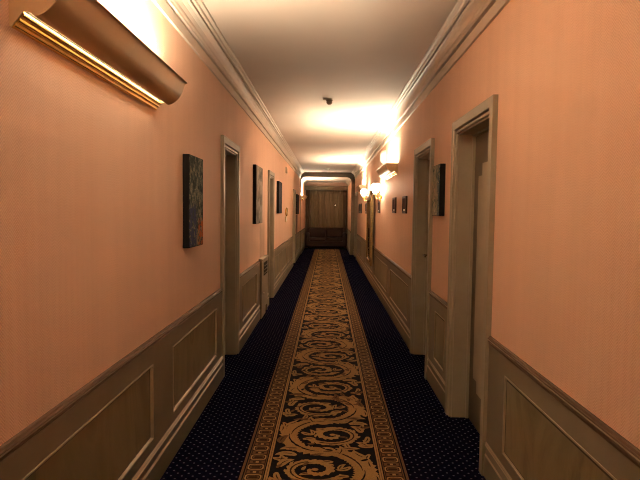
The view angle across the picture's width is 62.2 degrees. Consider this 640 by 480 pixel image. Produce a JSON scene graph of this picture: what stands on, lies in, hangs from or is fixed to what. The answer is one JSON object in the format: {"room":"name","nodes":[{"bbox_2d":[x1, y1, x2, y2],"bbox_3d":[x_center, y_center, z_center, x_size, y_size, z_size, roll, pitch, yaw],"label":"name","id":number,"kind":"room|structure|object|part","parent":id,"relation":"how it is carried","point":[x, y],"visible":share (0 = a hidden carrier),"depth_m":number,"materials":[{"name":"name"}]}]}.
{"room":"hotel corridor","nodes":[
{"label":"hotel corridor","id":0,"kind":"room"},
{"bbox_2d":[0,0,299,445],"bbox_3d":[-0.957,-0.344,7.707,0.300,2.740,26.600,1,3,1],"label":"wall","id":1,"kind":"structure","parent":0,"point":[95,264],"depth_m":2.13,"materials":[{"name":"orange paint"}]},
{"bbox_2d":[9,0,186,110],"bbox_3d":[-0.788,-0.719,2.140,0.177,0.151,1.270,1,3,1],"label":"uplight","id":2,"kind":"object","parent":1,"relation":"attached to","point":[84,33],"visible":1,"depth_m":1.86,"materials":[{"name":"gold metal"}]},
{"bbox_2d":[0,288,222,479],"bbox_3d":[-0.925,1.082,-0.466,0.020,0.787,10.125,1,3,1],"label":"wainscoting","id":3,"kind":"structure","parent":1,"relation":"attached to","point":[108,428],"depth_m":2.40,"materials":[{"name":"paint"}]},
{"bbox_3d":[-0.898,0.897,1.875,0.006,0.358,1.750,1,3,1],"label":"inset panel","id":4,"kind":"part","parent":3,"relation":"part of","materials":[{"name":"brown wood"}]},
{"bbox_3d":[-0.872,0.795,3.742,0.006,0.358,1.190,1,3,1],"label":"inset panel","id":5,"kind":"part","parent":3,"relation":"part of","materials":[{"name":"beige wood"}]},
{"bbox_2d":[183,154,202,247],"bbox_3d":[-0.843,-0.254,3.527,0.046,0.595,0.362,1,3,1],"label":"canvas painting","id":6,"kind":"object","parent":1,"relation":"attached to","point":[192,165],"visible":1,"depth_m":3.42},
{"bbox_2d":[131,243,304,479],"bbox_3d":[-0.794,0.927,7.774,0.032,0.198,26.600,1,3,1],"label":"baseboard","id":7,"kind":"structure","parent":1,"relation":"attached to","point":[159,459],"depth_m":3.47,"materials":[{"name":"paint"}]},
{"bbox_2d":[152,0,303,178],"bbox_3d":[-0.749,-1.513,5.987,0.132,0.213,23.300,1,3,1],"label":"trim","id":8,"kind":"structure","parent":1,"relation":"attached to","point":[192,19],"depth_m":4.16,"materials":[{"name":"white paint"}]},
{"bbox_2d":[220,135,239,377],"bbox_3d":[-0.915,0.130,4.971,0.189,2.093,0.835,1,3,1],"label":"door","id":9,"kind":"structure","parent":1,"relation":"in","point":[230,151],"depth_m":5.28,"materials":[{"name":"brown paint"}]},
{"bbox_2d":[239,261,259,331],"bbox_3d":[-0.830,0.714,6.266,0.020,0.787,1.690,1,3,1],"label":"trim","id":10,"kind":"structure","parent":1,"relation":"attached to","point":[249,278],"depth_m":6.19,"materials":[{"name":"paint"}]},
{"bbox_3d":[-0.837,0.658,6.238,0.006,0.358,1.090,1,3,1],"label":"inset panel","id":11,"kind":"part","parent":10,"relation":"part of","materials":[{"name":"beige wood"}]},
{"bbox_3d":[-0.825,0.343,6.245,0.020,0.043,1.690,1,3,1],"label":"dado rail","id":12,"kind":"part","parent":10,"relation":"part of","materials":[{"name":"paint"}]},
{"bbox_2d":[253,164,262,223],"bbox_3d":[-0.795,-0.574,6.776,0.046,0.725,0.630,1,3,1],"label":"canvas painting","id":13,"kind":"object","parent":1,"relation":"attached to","point":[257,171],"visible":1,"depth_m":6.59},
{"bbox_2d":[267,170,274,297],"bbox_3d":[-0.866,-0.052,8.495,0.189,2.073,0.785,1,3,1],"label":"door","id":14,"kind":"structure","parent":1,"relation":"in","point":[271,176],"depth_m":8.78,"materials":[{"name":"brown paint"}]},
{"bbox_2d":[276,181,281,212],"bbox_3d":[-0.750,-0.781,9.784,0.048,0.580,0.600,1,3,1],"label":"canvas painting","id":15,"kind":"object","parent":1,"relation":"attached to","point":[279,184],"visible":1,"depth_m":9.53},
{"bbox_2d":[274,236,292,283],"bbox_3d":[-0.757,0.432,11.432,0.020,0.787,5.030,1,3,1],"label":"trim","id":16,"kind":"structure","parent":1,"relation":"attached to","point":[283,254],"depth_m":10.84,"materials":[{"name":"paint"}]},
{"bbox_3d":[-0.787,0.467,9.732,0.006,0.358,0.930,1,3,1],"label":"inset panel","id":17,"kind":"part","parent":16,"relation":"part of","materials":[{"name":"beige wood"}]},
{"bbox_3d":[-0.752,0.060,11.412,0.020,0.043,5.030,1,3,1],"label":"dado rail","id":18,"kind":"part","parent":16,"relation":"part of","materials":[{"name":"paint"}]},
{"bbox_3d":[-0.766,0.386,11.210,0.006,0.358,1.370,1,3,1],"label":"inset panel","id":19,"kind":"part","parent":16,"relation":"part of","materials":[{"name":"beige wood"}]},
{"bbox_3d":[-0.741,0.291,12.957,0.006,0.358,1.470,1,3,1],"label":"inset panel","id":20,"kind":"part","parent":16,"relation":"part of","materials":[{"name":"beige wood"}]},
{"bbox_2d":[285,207,287,221],"bbox_3d":[-0.735,-0.553,11.618,0.031,0.324,0.467,1,3,1],"label":"wall plaque","id":21,"kind":"object","parent":1,"relation":"attached to","point":[286,209],"visible":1,"depth_m":11.54,"materials":[{"name":"gold metal"}]},
{"bbox_2d":[292,189,295,262],"bbox_3d":[-0.783,-0.349,14.355,0.189,2.025,0.890,1,3,1],"label":"door","id":22,"kind":"structure","parent":1,"relation":"in","point":[294,190],"depth_m":14.69,"materials":[{"name":"brown paint"}]},
{"bbox_2d":[295,231,299,254],"bbox_3d":[-0.688,0.166,16.287,0.020,0.787,2.915,1,3,1],"label":"trim","id":23,"kind":"structure","parent":1,"relation":"attached to","point":[297,236],"depth_m":16.23,"materials":[{"name":"paint"}]},
{"bbox_2d":[296,194,298,213],"bbox_3d":[-0.666,-1.047,15.552,0.054,0.570,0.850,1,3,1],"label":"canvas painting","id":24,"kind":"object","parent":1,"relation":"attached to","point":[297,195],"visible":0.82,"depth_m":15.18},
{"bbox_2d":[160,248,485,479],"bbox_3d":[0.090,1.097,7.771,3.000,0.120,27.000,1,3,1],"label":"floor","id":25,"kind":"structure","parent":0,"point":[433,445],"depth_m":3.98,"materials":[{"name":"blue carpet"}]},
{"bbox_2d":[259,255,268,318],"bbox_3d":[-0.789,0.640,7.458,0.064,0.806,0.698,1,3,1],"label":"heater cover","id":26,"kind":"object","parent":25,"relation":"on","point":[263,260],"visible":0.98,"depth_m":7.32,"materials":[{"name":"paint"}]},
{"bbox_2d":[264,261,267,274],"bbox_3d":[-0.769,0.394,7.524,0.010,0.180,0.420,1,3,1],"label":"grille","id":27,"kind":"object","parent":26,"relation":"attached to","point":[265,262],"depth_m":7.50,"materials":[{"name":"brown metal"}]},
{"bbox_2d":[238,249,408,479],"bbox_3d":[0.093,1.025,7.892,0.926,0.009,24.650,1,3,1],"label":"runner rug","id":28,"kind":"object","parent":25,"relation":"on","point":[324,415],"visible":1,"depth_m":4.03,"materials":[{"name":"gold fabric"}]},
{"bbox_2d":[305,227,346,248],"bbox_3d":[0.232,-0.069,20.521,1.600,0.814,0.510,1,3,1],"label":"sofa","id":29,"kind":"object","parent":25,"relation":"on","point":[314,236],"visible":1,"depth_m":20.31,"materials":[{"name":"brown leather"}]},
{"bbox_3d":[-0.488,-0.035,20.528,0.160,0.530,0.480,1,3,1],"label":"armrest","id":30,"kind":"part","parent":29,"relation":"part of","materials":[{"name":"brown leather"}]},
{"bbox_2d":[309,237,325,240],"bbox_3d":[-0.093,-0.038,20.472,0.632,0.150,0.400,1,3,1],"label":"seat cushion","id":31,"kind":"object","parent":29,"relation":"on","point":[310,238],"depth_m":20.28,"materials":[{"name":"brown leather"}]},
{"bbox_2d":[310,228,325,236],"bbox_3d":[-0.087,-0.292,20.648,0.632,0.360,0.140,1,3,1],"label":"cushion","id":32,"kind":"object","parent":29,"relation":"on","point":[314,232],"depth_m":20.58,"materials":[{"name":"brown leather"}]},
{"bbox_3d":[0.236,-0.140,20.727,1.480,0.695,0.090,1,3,1],"label":"backrest","id":33,"kind":"part","parent":29,"relation":"part of","materials":[{"name":"brown leather"}]},
{"bbox_2d":[326,237,342,240],"bbox_3d":[0.555,-0.029,20.463,0.632,0.150,0.400,1,3,1],"label":"seat cushion","id":34,"kind":"object","parent":29,"relation":"on","point":[327,238],"depth_m":20.27,"materials":[{"name":"brown leather"}]},
{"bbox_2d":[326,228,342,236],"bbox_3d":[0.561,-0.284,20.639,0.632,0.360,0.140,1,3,1],"label":"cushion","id":35,"kind":"object","parent":29,"relation":"on","point":[330,232],"depth_m":20.57,"materials":[{"name":"brown leather"}]},
{"bbox_3d":[0.952,-0.017,20.508,0.160,0.530,0.480,1,3,1],"label":"armrest","id":36,"kind":"part","parent":29,"relation":"part of","materials":[{"name":"brown leather"}]},
{"bbox_2d":[305,182,347,247],"bbox_3d":[0.298,-1.062,21.071,2.800,2.740,0.200,1,3,1],"label":"wall","id":37,"kind":"structure","parent":0,"point":[308,183],"depth_m":20.91,"materials":[{"name":"brown wood"}]},
{"bbox_2d":[305,186,347,189],"bbox_3d":[0.249,-2.036,20.775,1.661,0.165,0.274,1,3,1],"label":"curtain pelmet","id":38,"kind":"object","parent":37,"relation":"attached to","point":[306,187],"visible":1,"depth_m":20.66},
{"bbox_2d":[305,190,309,246],"bbox_3d":[-0.490,-0.836,20.792,0.172,2.240,0.046,1,3,1],"label":"drape","id":39,"kind":"object","parent":38,"relation":"hanging from","point":[307,210],"visible":0.72,"depth_m":20.77,"materials":[{"name":"brown fabric"}]},
{"bbox_2d":[310,190,342,247],"bbox_3d":[0.242,-0.830,20.842,1.345,2.240,0.044,1,3,1],"label":"curtain","id":40,"kind":"object","parent":38,"relation":"hanging from","point":[326,206],"visible":0.67,"depth_m":20.82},
{"bbox_2d":[343,190,346,247],"bbox_3d":[0.970,-0.817,20.773,0.162,2.240,0.046,1,3,1],"label":"drape","id":41,"kind":"object","parent":38,"relation":"hanging from","point":[344,191],"visible":0.75,"depth_m":20.75,"materials":[{"name":"brown fabric"}]},
{"bbox_2d":[300,172,354,254],"bbox_3d":[0.268,-0.967,19.324,1.820,2.740,3.300,1,3,1],"label":"wall","id":42,"kind":"structure","parent":0,"point":[348,178],"depth_m":17.81,"materials":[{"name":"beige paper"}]},
{"bbox_2d":[300,228,304,250],"bbox_3d":[-0.629,-0.003,19.391,0.020,0.787,3.298,1,3,1],"label":"trim","id":43,"kind":"structure","parent":42,"relation":"attached to","point":[302,232],"depth_m":18.93,"materials":[{"name":"paint"}]},
{"bbox_2d":[347,229,350,247],"bbox_3d":[1.036,0.018,19.368,0.020,0.787,3.298,1,3,1],"label":"trim","id":44,"kind":"structure","parent":42,"relation":"attached to","point":[348,230],"depth_m":18.56,"materials":[{"name":"paint"}]},
{"bbox_2d":[203,0,457,172],"bbox_3d":[0.125,-1.758,7.614,3.000,0.120,27.000,1,3,1],"label":"ceiling","id":45,"kind":"structure","parent":0,"point":[360,55],"depth_m":4.45,"materials":[{"name":"white paint"}]},
{"bbox_2d":[323,98,332,104],"bbox_3d":[0.092,-1.581,6.072,0.116,0.067,0.116,1,3,1],"label":"smoke detector","id":46,"kind":"object","parent":45,"relation":"attached to","point":[329,100],"visible":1,"depth_m":6.04,"materials":[{"name":"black plastic"}]},
{"bbox_2d":[355,0,639,448],"bbox_3d":[1.163,-0.317,7.678,0.300,2.740,26.600,1,3,1],"label":"wall","id":47,"kind":"structure","parent":0,"point":[564,75],"depth_m":2.10,"materials":[{"name":"orange paint"}]},
{"bbox_2d":[354,192,357,256],"bbox_3d":[1.200,-0.458,16.594,0.189,2.045,1.150,1,3,1],"label":"door","id":48,"kind":"structure","parent":47,"relation":"in","point":[356,193],"depth_m":17.05,"materials":[{"name":"brown paint"}]},
{"bbox_2d":[356,185,365,191],"bbox_3d":[1.012,-1.274,13.237,0.177,0.151,1.200,1,3,1],"label":"uplight","id":49,"kind":"object","parent":47,"relation":"attached to","point":[359,187],"visible":0.8,"depth_m":12.64,"materials":[{"name":"gold metal"}]},
{"bbox_2d":[361,189,367,200],"bbox_3d":[0.988,-0.959,11.652,0.171,0.303,0.354,1,3,1],"label":"candle sconce","id":50,"kind":"object","parent":47,"relation":"attached to","point":[363,191],"visible":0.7,"depth_m":11.50,"materials":[{"name":"gold metal"}]},
{"bbox_3d":[0.964,-1.035,11.533,0.124,0.140,0.124,1,3,1],"label":"lamp shade","id":51,"kind":"part","parent":50,"relation":"part of","materials":[{"name":"beige"}]},
{"bbox_2d":[366,190,373,265],"bbox_3d":[0.986,-0.256,10.539,0.067,1.460,1.016,1,3,1],"label":"wall mirror","id":52,"kind":"object","parent":47,"relation":"attached to","point":[370,198],"visible":1,"depth_m":10.13,"materials":[{"name":"gold wood"}]},
{"bbox_2d":[367,200,369,258],"bbox_3d":[0.973,-0.206,10.542,0.004,1.190,0.830,1,3,1],"label":"mirror glass","id":53,"kind":"object","parent":52,"relation":"attached to","point":[368,201],"depth_m":10.62,"materials":[{"name":"white"}]},
{"bbox_2d":[371,183,381,201],"bbox_3d":[0.947,-0.779,8.808,0.171,0.303,0.354,1,3,1],"label":"candle sconce","id":54,"kind":"object","parent":47,"relation":"attached to","point":[375,187],"visible":1,"depth_m":8.66,"materials":[{"name":"gold metal"}]},
{"bbox_3d":[0.923,-0.854,8.689,0.124,0.140,0.124,1,3,1],"label":"lamp shade","id":55,"kind":"part","parent":54,"relation":"part of","materials":[{"name":"beige"}]},
{"bbox_2d":[380,150,385,162],"bbox_3d":[0.990,-1.314,8.378,0.092,0.216,0.216,1,3,1],"label":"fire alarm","id":56,"kind":"object","parent":47,"relation":"attached to","point":[383,153],"visible":0.98,"depth_m":8.30,"materials":[{"name":"white plastic"}]},
{"bbox_2d":[357,234,410,329],"bbox_3d":[1.034,0.489,10.787,0.020,0.787,10.555,1,3,1],"label":"trim","id":57,"kind":"structure","parent":47,"relation":"attached to","point":[394,281],"depth_m":7.33,"materials":[{"name":"paint"}]},
{"bbox_3d":[1.104,0.192,15.169,0.006,0.358,1.270,1,3,1],"label":"inset panel","id":58,"kind":"part","parent":57,"relation":"part of","materials":[{"name":"beige wood"}]},
{"bbox_3d":[1.081,0.281,13.552,0.006,0.358,1.310,1,3,1],"label":"inset panel","id":59,"kind":"part","parent":57,"relation":"part of","materials":[{"name":"beige wood"}]},
{"bbox_3d":[1.051,0.395,11.455,0.006,0.358,2.110,1,3,1],"label":"inset panel","id":60,"kind":"part","parent":57,"relation":"part of","materials":[{"name":"beige wood"}]},
{"bbox_3d":[1.016,0.532,8.949,0.006,0.358,2.130,1,3,1],"label":"inset panel","id":61,"kind":"part","parent":57,"relation":"part of","materials":[{"name":"beige wood"}]},
{"bbox_3d":[1.039,0.118,10.766,0.020,0.043,10.555,1,3,1],"label":"dado rail","id":62,"kind":"part","parent":57,"relation":"part of","materials":[{"name":"paint"}]},
{"bbox_3d":[0.983,0.658,6.648,0.006,0.358,1.620,1,3,1],"label":"inset panel","id":63,"kind":"part","parent":57,"relation":"part of","materials":[{"name":"beige wood"}]},
{"bbox_2d":[376,163,391,177],"bbox_3d":[0.901,-0.973,7.476,0.120,0.116,1.192,1,3,1],"label":"shade","id":64,"kind":"object","parent":47,"relation":"attached to","point":[385,170],"depth_m":7.28,"materials":[{"name":"beige metal"}]},
{"bbox_2d":[376,163,397,179],"bbox_3d":[0.930,-0.959,7.476,0.177,0.151,1.200,1,3,1],"label":"uplight","id":65,"kind":"object","parent":47,"relation":"attached to","point":[387,170],"visible":1,"depth_m":7.08,"materials":[{"name":"gold metal"}]},
{"bbox_3d":[0.997,-0.905,7.478,0.042,0.045,1.192,1,3,1],"label":"ribbed moulding","id":66,"kind":"part","parent":65,"relation":"part of","materials":[{"name":"gold metal"}]},
{"bbox_2d":[392,197,396,212],"bbox_3d":[0.994,-0.463,7.087,0.023,0.208,0.276,1,3,1],"label":"picture frame","id":67,"kind":"object","parent":47,"relation":"attached to","point":[394,200],"visible":1,"depth_m":7.06,"materials":[{"name":"brown wood"}]},
{"bbox_2d":[402,196,407,213],"bbox_3d":[0.981,-0.407,6.139,0.023,0.200,0.276,1,3,1],"label":"picture frame","id":68,"kind":"object","parent":47,"relation":"attached to","point":[404,198],"visible":1,"depth_m":6.13,"materials":[{"name":"brown wood"}]},
{"bbox_2d":[410,138,434,379],"bbox_3d":[1.036,0.151,5.027,0.189,2.093,0.910,1,3,1],"label":"door","id":69,"kind":"structure","parent":47,"relation":"in","point":[422,219],"depth_m":5.37,"materials":[{"name":"brown paint"}]},
{"bbox_2d":[346,245,511,479],"bbox_3d":[0.925,0.949,7.751,0.130,0.198,26.600,1,3,1],"label":"baseboard","id":70,"kind":"structure","parent":47,"relation":"attached to","point":[493,468],"depth_m":4.38,"materials":[{"name":"paint"}]},
{"bbox_2d":[351,0,509,178],"bbox_3d":[0.939,-1.491,5.965,0.132,0.213,23.300,1,3,1],"label":"trim","id":71,"kind":"structure","parent":47,"relation":"attached to","point":[468,19],"depth_m":4.11,"materials":[{"name":"white paint"}]},
{"bbox_2d":[428,290,446,380],"bbox_3d":[0.941,0.847,4.235,0.020,0.787,0.750,1,3,1],"label":"trim","id":72,"kind":"structure","parent":47,"relation":"attached to","point":[438,306],"depth_m":4.24,"materials":[{"name":"paint"}]},
{"bbox_3d":[0.946,0.476,4.214,0.020,0.043,0.750,1,3,1],"label":"dado rail","id":73,"kind":"part","parent":72,"relation":"part of","materials":[{"name":"paint"}]},
{"bbox_3d":[0.948,0.793,4.181,0.006,0.358,0.330,1,3,1],"label":"inset panel","id":74,"kind":"part","parent":72,"relation":"part of","materials":[{"name":"beige wood"}]},
{"bbox_2d":[432,164,445,215],"bbox_3d":[0.946,-0.395,4.231,0.046,0.404,0.282,1,3,1],"label":"canvas painting","id":75,"kind":"object","parent":47,"relation":"attached to","point":[438,181],"visible":1,"depth_m":4.11},
{"bbox_2d":[445,94,497,475],"bbox_3d":[1.013,0.242,3.356,0.189,2.093,0.937,1,3,1],"label":"door","id":76,"kind":"structure","parent":47,"relation":"in","point":[474,134],"depth_m":3.68,"materials":[{"name":"brown paint"}]},
{"bbox_3d":[1.056,0.269,3.359,0.012,1.530,0.452,1,3,1],"label":"panel","id":77,"kind":"part","parent":76,"relation":"part of","materials":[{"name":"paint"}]},
{"bbox_2d":[486,336,639,479],"bbox_3d":[0.863,1.151,-1.310,0.020,0.787,8.482,1,3,1],"label":"wainscoting","id":78,"kind":"structure","parent":47,"relation":"attached to","point":[536,430],"depth_m":2.18,"materials":[{"name":"paint"}]},
{"bbox_3d":[0.914,0.926,1.743,0.006,0.358,1.775,1,3,1],"label":"inset panel","id":79,"kind":"part","parent":78,"relation":"part of","materials":[{"name":"brown wood"}]}
]}

